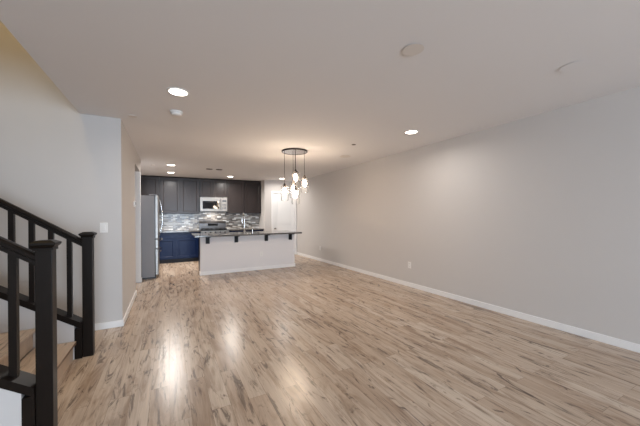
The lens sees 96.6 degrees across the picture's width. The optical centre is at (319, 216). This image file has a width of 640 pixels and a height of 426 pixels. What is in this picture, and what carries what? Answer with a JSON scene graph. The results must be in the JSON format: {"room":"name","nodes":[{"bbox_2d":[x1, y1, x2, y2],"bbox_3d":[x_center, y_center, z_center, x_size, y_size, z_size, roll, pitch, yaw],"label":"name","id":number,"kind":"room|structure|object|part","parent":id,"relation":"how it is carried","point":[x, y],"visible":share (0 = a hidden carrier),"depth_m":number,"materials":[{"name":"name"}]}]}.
{"room":"empty living room","nodes":[
{"label":"empty living room","id":0,"kind":"room"},
{"bbox_2d":[0,388,24,425],"bbox_3d":[-3.315,-0.020,0.853,3.547,2.694,0.107,0,0,-28],"label":"wall","id":1,"kind":"structure","parent":0,"point":[10,402],"depth_m":1.62,"materials":[{"name":"paint"}]},
{"bbox_2d":[0,236,61,425],"bbox_3d":[-3.250,-0.436,0.889,3.701,3.524,0.132,0,0,-28],"label":"stair railing","id":2,"kind":"object","parent":1,"relation":"on","point":[39,405],"visible":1,"depth_m":1.68,"materials":[{"name":"black wood"}]},
{"bbox_3d":[-3.296,-0.943,0.867,3.607,2.510,0.062,0,0,-28],"label":"handrail","id":3,"kind":"part","parent":2,"relation":"part of","materials":[{"name":"black wood"}]},
{"bbox_3d":[-1.714,1.183,1.699,0.056,0.262,0.111,0,0,-28],"label":"trim","id":4,"kind":"part","parent":2,"relation":"part of","materials":[{"name":"black wood"}]},
{"bbox_3d":[-1.659,0.751,1.730,0.078,1.125,0.078,0,0,-28],"label":"newel post","id":5,"kind":"part","parent":2,"relation":"part of","materials":[{"name":"black wood"}]},
{"bbox_2d":[0,299,75,360],"bbox_3d":[-3.850,-0.016,1.840,3.529,2.694,0.107,0,0,-28],"label":"wall","id":6,"kind":"structure","parent":0,"point":[65,332],"depth_m":2.48,"materials":[{"name":"paint"}]},
{"bbox_2d":[0,198,96,359],"bbox_3d":[-3.785,-0.432,1.876,3.683,3.524,0.132,0,0,-28],"label":"stair railing","id":7,"kind":"object","parent":6,"relation":"on","point":[84,332],"visible":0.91,"depth_m":2.64,"materials":[{"name":"black wood"}]},
{"bbox_3d":[-3.830,-0.944,1.854,3.589,2.498,0.062,0,0,-28],"label":"handrail","id":8,"kind":"part","parent":7,"relation":"part of","materials":[{"name":"black wood"}]},
{"bbox_3d":[-2.257,1.181,2.681,0.056,0.274,0.111,0,0,-28],"label":"trim","id":9,"kind":"part","parent":7,"relation":"part of","materials":[{"name":"black wood"}]},
{"bbox_3d":[-2.201,0.755,2.712,0.078,1.125,0.078,0,0,-28],"label":"newel post","id":10,"kind":"part","parent":7,"relation":"part of","materials":[{"name":"black wood"}]},
{"bbox_2d":[0,21,79,113],"bbox_3d":[-3.978,-1.218,1.521,4.060,5.100,2.110,0,0,-28],"label":"wall","id":11,"kind":"structure","parent":0,"point":[23,82],"depth_m":3.02,"materials":[{"name":"paint"}]},
{"bbox_2d":[0,104,123,323],"bbox_3d":[-4.264,0.091,2.490,4.205,2.487,0.120,0,0,-28],"label":"wall","id":12,"kind":"structure","parent":0,"point":[65,169],"depth_m":3.19,"materials":[{"name":"paint"}]},
{"bbox_2d":[100,223,107,232],"bbox_3d":[-2.529,0.135,3.337,0.076,0.116,0.012,0,0,-28],"label":"light switch","id":13,"kind":"object","parent":12,"relation":"attached to","point":[103,226],"visible":1,"depth_m":3.33,"materials":[{"name":"white plastic"}]},
{"bbox_2d":[95,320,121,329],"bbox_3d":[-3.473,1.289,2.829,2.505,0.078,0.014,0,0,-28],"label":"baseboard","id":14,"kind":"structure","parent":12,"relation":"attached to","point":[118,323],"depth_m":3.35,"materials":[{"name":"white wood"}]},
{"bbox_2d":[122,122,139,314],"bbox_3d":[-3.073,0.081,4.601,0.120,2.487,2.490,0,0,-28],"label":"wall","id":15,"kind":"structure","parent":0,"point":[131,159],"depth_m":4.06,"materials":[{"name":"paint"}]},
{"bbox_2d":[122,290,136,325],"bbox_3d":[-2.731,1.283,4.118,0.014,0.078,1.594,0,0,-28],"label":"baseboard","id":16,"kind":"structure","parent":15,"relation":"attached to","point":[135,293],"depth_m":3.92,"materials":[{"name":"white wood"}]},
{"bbox_2d":[140,159,140,192],"bbox_3d":[-4.386,0.092,5.381,1.705,2.487,0.120,0,0,-28],"label":"wall","id":17,"kind":"structure","parent":0,"point":[140,159],"depth_m":5.80,"materials":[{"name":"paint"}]},
{"bbox_2d":[135,171,140,278],"bbox_3d":[-3.660,0.180,5.690,0.144,2.142,0.016,0,0,-28],"label":"trim","id":18,"kind":"structure","parent":17,"relation":"attached to","point":[137,174],"depth_m":5.70,"materials":[{"name":"white wood"}]},
{"bbox_2d":[259,180,296,245],"bbox_3d":[-1.458,0.068,9.813,1.125,2.487,0.700,0,0,-28],"label":"wall","id":19,"kind":"structure","parent":0,"point":[265,222],"depth_m":9.35,"materials":[{"name":"paint"}]},
{"bbox_2d":[225,179,260,213],"bbox_3d":[-2.530,-0.625,9.436,1.106,1.080,0.339,0,0,-28],"label":"upper cabinet","id":20,"kind":"object","parent":19,"relation":"attached to","point":[243,196],"visible":0.95,"depth_m":9.29,"materials":[{"name":"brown wood"}]},
{"bbox_3d":[-2.709,-0.612,9.186,0.512,1.033,0.020,0,0,-28],"label":"door","id":21,"kind":"part","parent":20,"relation":"part of","materials":[{"name":"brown wood"}]},
{"bbox_3d":[-2.465,-1.151,9.306,1.106,0.028,0.043,0,0,-28],"label":"crown moulding","id":22,"kind":"part","parent":20,"relation":"part of","materials":[{"name":"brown wood"}]},
{"bbox_3d":[-2.226,-0.616,9.442,0.530,1.033,0.020,0,0,-28],"label":"door","id":23,"kind":"part","parent":20,"relation":"part of","materials":[{"name":"brown wood"}]},
{"bbox_2d":[273,193,294,253],"bbox_3d":[-1.204,0.268,9.555,0.760,2.067,0.114,0,0,-28],"label":"door","id":24,"kind":"structure","parent":19,"relation":"in","point":[283,211],"depth_m":9.56,"materials":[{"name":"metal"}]},
{"bbox_2d":[271,191,296,253],"bbox_3d":[-1.199,0.243,9.545,0.876,2.133,0.016,0,0,-28],"label":"trim","id":25,"kind":"structure","parent":19,"relation":"attached to","point":[272,192],"depth_m":9.49,"materials":[{"name":"white wood"}]},
{"bbox_2d":[0,0,639,181],"bbox_3d":[-1.305,-1.327,1.690,8.700,0.300,15.440,0,0,-28],"label":"ceiling","id":26,"kind":"structure","parent":0,"point":[262,78],"depth_m":2.28,"materials":[{"name":"paint"}]},
{"bbox_2d":[170,110,182,116],"bbox_3d":[-1.615,-1.151,3.212,0.132,0.046,0.132,0,0,-28],"label":"smoke detector","id":27,"kind":"object","parent":26,"relation":"attached to","point":[176,113],"visible":1,"depth_m":3.17,"materials":[{"name":"white plastic"}]},
{"bbox_2d":[166,87,189,96],"bbox_3d":[-1.343,-1.173,2.700,0.206,0.006,0.206,0,0,-28],"label":"recessed light","id":28,"kind":"object","parent":26,"relation":"in","point":[180,92],"visible":1,"depth_m":2.69,"materials":[{"name":"white plastic"}]},
{"bbox_2d":[281,148,307,200],"bbox_3d":[-0.458,-0.696,5.173,0.472,0.974,0.470,0,0,-28],"label":"pendant chandelier","id":29,"kind":"object","parent":26,"relation":"hanging from","point":[289,151],"visible":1,"depth_m":5.15,"materials":[{"name":"white glass"}]},
{"bbox_2d":[281,152,287,200],"bbox_3d":[-0.641,-0.717,5.158,0.134,0.879,0.134,0,0,-28],"label":"pendant light","id":30,"kind":"object","parent":29,"relation":"attached to","point":[284,185],"depth_m":5.15,"materials":[{"name":"clear glass"}]},
{"bbox_2d":[292,152,297,186],"bbox_3d":[-0.443,-0.844,5.175,0.134,0.629,0.134,0,0,-28],"label":"pendant light","id":31,"kind":"object","parent":29,"relation":"attached to","point":[295,153],"depth_m":5.17,"materials":[{"name":"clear glass"}]},
{"bbox_3d":[-0.460,-1.161,5.174,0.443,0.008,0.443,0,0,-28],"label":"plate","id":32,"kind":"part","parent":29,"relation":"part of","materials":[{"name":"black metal"}]},
{"bbox_2d":[292,165,298,197],"bbox_3d":[-0.432,-0.684,5.005,0.134,0.949,0.134,0,0,-28],"label":"pendant light","id":33,"kind":"object","parent":29,"relation":"attached to","point":[295,188],"depth_m":5.00,"materials":[{"name":"clear glass"}]},
{"bbox_2d":[301,154,307,192],"bbox_3d":[-0.283,-0.793,5.189,0.134,0.734,0.134,0,0,-28],"label":"pendant light","id":34,"kind":"object","parent":29,"relation":"attached to","point":[304,177],"depth_m":5.18,"materials":[{"name":"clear glass"}]},
{"bbox_2d":[404,130,418,133],"bbox_3d":[1.298,-1.194,4.059,0.206,0.006,0.206,0,0,-28],"label":"recessed light","id":35,"kind":"object","parent":26,"relation":"in","point":[408,131],"visible":1,"depth_m":4.06,"materials":[{"name":"white plastic"}]},
{"bbox_2d":[402,44,423,55],"bbox_3d":[0.664,-1.188,2.034,0.148,0.008,0.148,0,0,-28],"label":"cover plate","id":36,"kind":"object","parent":26,"relation":"attached to","point":[413,49],"visible":1,"depth_m":2.03,"materials":[{"name":"white plastic"}]},
{"bbox_2d":[560,61,587,71],"bbox_3d":[2.027,-1.200,2.283,0.170,0.006,0.170,0,0,-28],"label":"cover plate","id":37,"kind":"object","parent":26,"relation":"attached to","point":[576,65],"visible":1,"depth_m":2.28,"materials":[{"name":"paint"}]},
{"bbox_2d":[57,254,639,425],"bbox_3d":[-1.284,1.370,1.690,8.700,0.120,15.440,0,0,-28],"label":"floor","id":38,"kind":"structure","parent":0,"point":[312,342],"depth_m":2.52,"materials":[{"name":"laminate"}]},
{"bbox_2d":[0,329,75,382],"bbox_3d":[-3.450,0.308,1.415,3.260,2.040,1.006,0,0,-28],"label":"staircase","id":39,"kind":"structure","parent":38,"relation":"on","point":[64,350],"depth_m":2.32,"materials":[{"name":"laminate"}]},
{"bbox_2d":[141,194,162,278],"bbox_3d":[-4.004,0.435,6.335,0.910,1.795,0.910,0,0,-28],"label":"refrigerator","id":40,"kind":"object","parent":38,"relation":"on","point":[150,249],"visible":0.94,"depth_m":6.04,"materials":[{"name":"silver metal"}]},
{"bbox_3d":[-3.700,0.597,6.496,0.055,0.197,0.910,0,0,-28],"label":"freezer drawer","id":41,"kind":"part","parent":40,"relation":"part of","materials":[{"name":"metal"}]},
{"bbox_3d":[-3.597,0.019,6.294,0.055,0.930,0.452,0,0,-28],"label":"door","id":42,"kind":"part","parent":40,"relation":"part of","materials":[{"name":"metal"}]},
{"bbox_3d":[-3.697,0.985,6.496,0.055,0.550,0.910,0,0,-28],"label":"freezer drawer","id":43,"kind":"part","parent":40,"relation":"part of","materials":[{"name":"metal"}]},
{"bbox_3d":[-3.621,0.029,6.490,0.084,0.808,0.024,0,0,-28],"label":"handle","id":44,"kind":"part","parent":40,"relation":"part of","materials":[{"name":"silver metal"}]},
{"bbox_2d":[159,232,200,263],"bbox_3d":[-4.491,0.902,8.247,1.887,0.868,0.587,0,0,-28],"label":"base cabinet","id":45,"kind":"object","parent":38,"relation":"on","point":[177,246],"visible":0.46,"depth_m":8.16,"materials":[{"name":"blue wood"}]},
{"bbox_3d":[-4.324,0.556,8.016,0.450,0.147,0.020,0,0,-28],"label":"drawer","id":46,"kind":"part","parent":45,"relation":"part of","materials":[{"name":"blue wood"}]},
{"bbox_3d":[-4.322,0.927,8.016,0.450,0.565,0.020,0,0,-28],"label":"door","id":47,"kind":"part","parent":45,"relation":"part of","materials":[{"name":"blue wood"}]},
{"bbox_2d":[159,230,200,232],"bbox_3d":[-4.489,0.449,8.236,1.887,0.036,0.612,0,0,-28],"label":"countertop","id":48,"kind":"structure","parent":45,"relation":"on","point":[168,231],"depth_m":8.28,"materials":[{"name":"stone"}]},
{"bbox_3d":[-3.845,0.552,8.271,0.575,0.147,0.020,0,0,-28],"label":"drawer","id":49,"kind":"part","parent":45,"relation":"part of","materials":[{"name":"blue wood"}]},
{"bbox_3d":[-3.842,0.923,8.271,0.575,0.565,0.020,0,0,-28],"label":"door","id":50,"kind":"part","parent":45,"relation":"part of","materials":[{"name":"blue wood"}]},
{"bbox_2d":[199,221,228,232],"bbox_3d":[-3.281,0.744,8.836,0.794,1.165,0.683,0,0,-28],"label":"range","id":51,"kind":"object","parent":38,"relation":"on","point":[204,226],"visible":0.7,"depth_m":8.93,"materials":[{"name":"silver metal"}]},
{"bbox_2d":[199,229,228,230],"bbox_3d":[-3.273,0.421,8.816,0.794,0.020,0.545,0,0,-28],"label":"cooktop","id":52,"kind":"object","parent":51,"relation":"in","point":[199,229],"depth_m":8.70,"materials":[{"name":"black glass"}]},
{"bbox_3d":[-3.155,0.492,8.595,0.794,0.117,0.033,0,0,-28],"label":"control panel","id":53,"kind":"part","parent":51,"relation":"part of","materials":[{"name":"metal"}]},
{"bbox_2d":[198,234,294,275],"bbox_3d":[-1.782,0.883,7.101,2.291,0.862,0.900,0,0,-28],"label":"kitchen island","id":54,"kind":"object","parent":38,"relation":"on","point":[227,254],"visible":0.93,"depth_m":6.81,"materials":[{"name":"paint"}]},
{"bbox_2d":[191,230,301,237],"bbox_3d":[-1.797,0.433,7.089,2.495,0.036,1.030,0,0,-28],"label":"island countertop","id":55,"kind":"structure","parent":54,"relation":"on","point":[196,235],"depth_m":6.83,"materials":[{"name":"stone"}]},
{"bbox_2d":[241,213,247,231],"bbox_3d":[-1.968,0.164,7.349,0.103,0.503,0.289,0,0,17],"label":"faucet","id":56,"kind":"object","parent":55,"relation":"on","point":[242,213],"visible":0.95,"depth_m":7.40,"materials":[{"name":"silver metal"}]},
{"bbox_3d":[-1.686,1.274,6.927,2.291,0.078,0.134,0,0,-28],"label":"baseboard","id":57,"kind":"part","parent":54,"relation":"part of","materials":[{"name":"white wood"}]},
{"bbox_2d":[229,230,263,231],"bbox_3d":[-2.459,0.886,9.327,1.104,0.868,0.587,0,0,-28],"label":"base cabinet","id":58,"kind":"object","parent":38,"relation":"on","point":[239,230],"visible":0.17,"depth_m":9.08,"materials":[{"name":"blue wood"}]},
{"bbox_2d":[229,228,263,230],"bbox_3d":[-2.457,0.433,9.316,1.104,0.036,0.612,0,0,-28],"label":"countertop","id":59,"kind":"structure","parent":58,"relation":"on","point":[242,228],"depth_m":9.11,"materials":[{"name":"stone"}]},
{"bbox_2d":[296,86,639,343],"bbox_3d":[2.494,0.036,3.704,0.120,2.487,15.440,0,0,-28],"label":"wall","id":60,"kind":"structure","parent":0,"point":[538,215],"depth_m":3.64,"materials":[{"name":"paint"}]},
{"bbox_2d":[297,252,639,352],"bbox_3d":[2.609,1.240,3.363,0.014,0.078,14.500,0,0,-28],"label":"baseboard","id":61,"kind":"structure","parent":60,"relation":"attached to","point":[617,342],"depth_m":3.63,"materials":[{"name":"white wood"}]},
{"bbox_3d":[-3.384,0.084,9.254,5.050,2.487,0.120,0,0,-28],"label":"wall","id":62,"kind":"structure","parent":0,"visible":0},
{"bbox_2d":[159,212,258,230],"bbox_3d":[-3.796,0.148,8.960,3.805,0.555,0.012,0,0,-28],"label":"backsplash","id":63,"kind":"structure","parent":62,"relation":"attached to","point":[170,221],"depth_m":9.00,"materials":[{"name":"tile"}]},
{"bbox_2d":[141,175,159,213],"bbox_3d":[-5.031,-0.605,8.107,0.823,1.080,0.339,0,0,-28],"label":"upper cabinet","id":64,"kind":"object","parent":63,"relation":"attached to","point":[149,184],"visible":0.36,"depth_m":8.07,"materials":[{"name":"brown wood"}]},
{"bbox_3d":[-4.954,-0.594,7.992,0.723,1.033,0.020,0,0,-28],"label":"door","id":65,"kind":"part","parent":64,"relation":"part of","materials":[{"name":"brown wood"}]},
{"bbox_2d":[159,176,199,213],"bbox_3d":[-4.197,-0.611,8.550,1.062,1.080,0.339,0,0,-28],"label":"upper cabinet","id":66,"kind":"object","parent":63,"relation":"attached to","point":[178,195],"visible":0.98,"depth_m":8.41,"materials":[{"name":"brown wood"}]},
{"bbox_3d":[-4.356,-0.599,8.310,0.484,1.033,0.020,0,0,-28],"label":"door","id":67,"kind":"part","parent":66,"relation":"part of","materials":[{"name":"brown wood"}]},
{"bbox_3d":[-4.132,-1.138,8.419,1.062,0.028,0.043,0,0,-28],"label":"crown moulding","id":68,"kind":"part","parent":66,"relation":"part of","materials":[{"name":"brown wood"}]},
{"bbox_3d":[-3.898,-0.602,8.553,0.490,1.033,0.020,0,0,-28],"label":"door","id":69,"kind":"part","parent":66,"relation":"part of","materials":[{"name":"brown wood"}]},
{"bbox_2d":[199,178,226,197],"bbox_3d":[-3.376,-0.868,8.988,0.800,0.580,0.339,0,0,-28],"label":"upper cabinet","id":70,"kind":"object","parent":62,"relation":"attached to","point":[216,188],"visible":0.96,"depth_m":8.87,"materials":[{"name":"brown wood"}]},
{"bbox_3d":[-3.483,-0.856,8.775,0.366,0.533,0.020,0,0,-28],"label":"door","id":71,"kind":"part","parent":70,"relation":"part of","materials":[{"name":"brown wood"}]},
{"bbox_3d":[-3.308,-1.145,8.857,0.800,0.028,0.043,0,0,-28],"label":"crown moulding","id":72,"kind":"part","parent":70,"relation":"part of","materials":[{"name":"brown wood"}]},
{"bbox_2d":[200,197,226,211],"bbox_3d":[-3.349,-0.354,8.946,0.792,0.438,0.431,0,0,-28],"label":"microwave","id":73,"kind":"object","parent":70,"relation":"attached to","point":[207,204],"visible":1,"depth_m":8.78,"materials":[{"name":"metal"}]},
{"bbox_3d":[-3.005,-0.363,8.949,0.182,0.426,0.028,0,0,-28],"label":"control panel","id":74,"kind":"part","parent":73,"relation":"part of","materials":[{"name":"metal"}]},
{"bbox_3d":[-3.138,-0.858,8.959,0.372,0.533,0.020,0,0,-28],"label":"door","id":75,"kind":"part","parent":70,"relation":"part of","materials":[{"name":"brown wood"}]}
]}

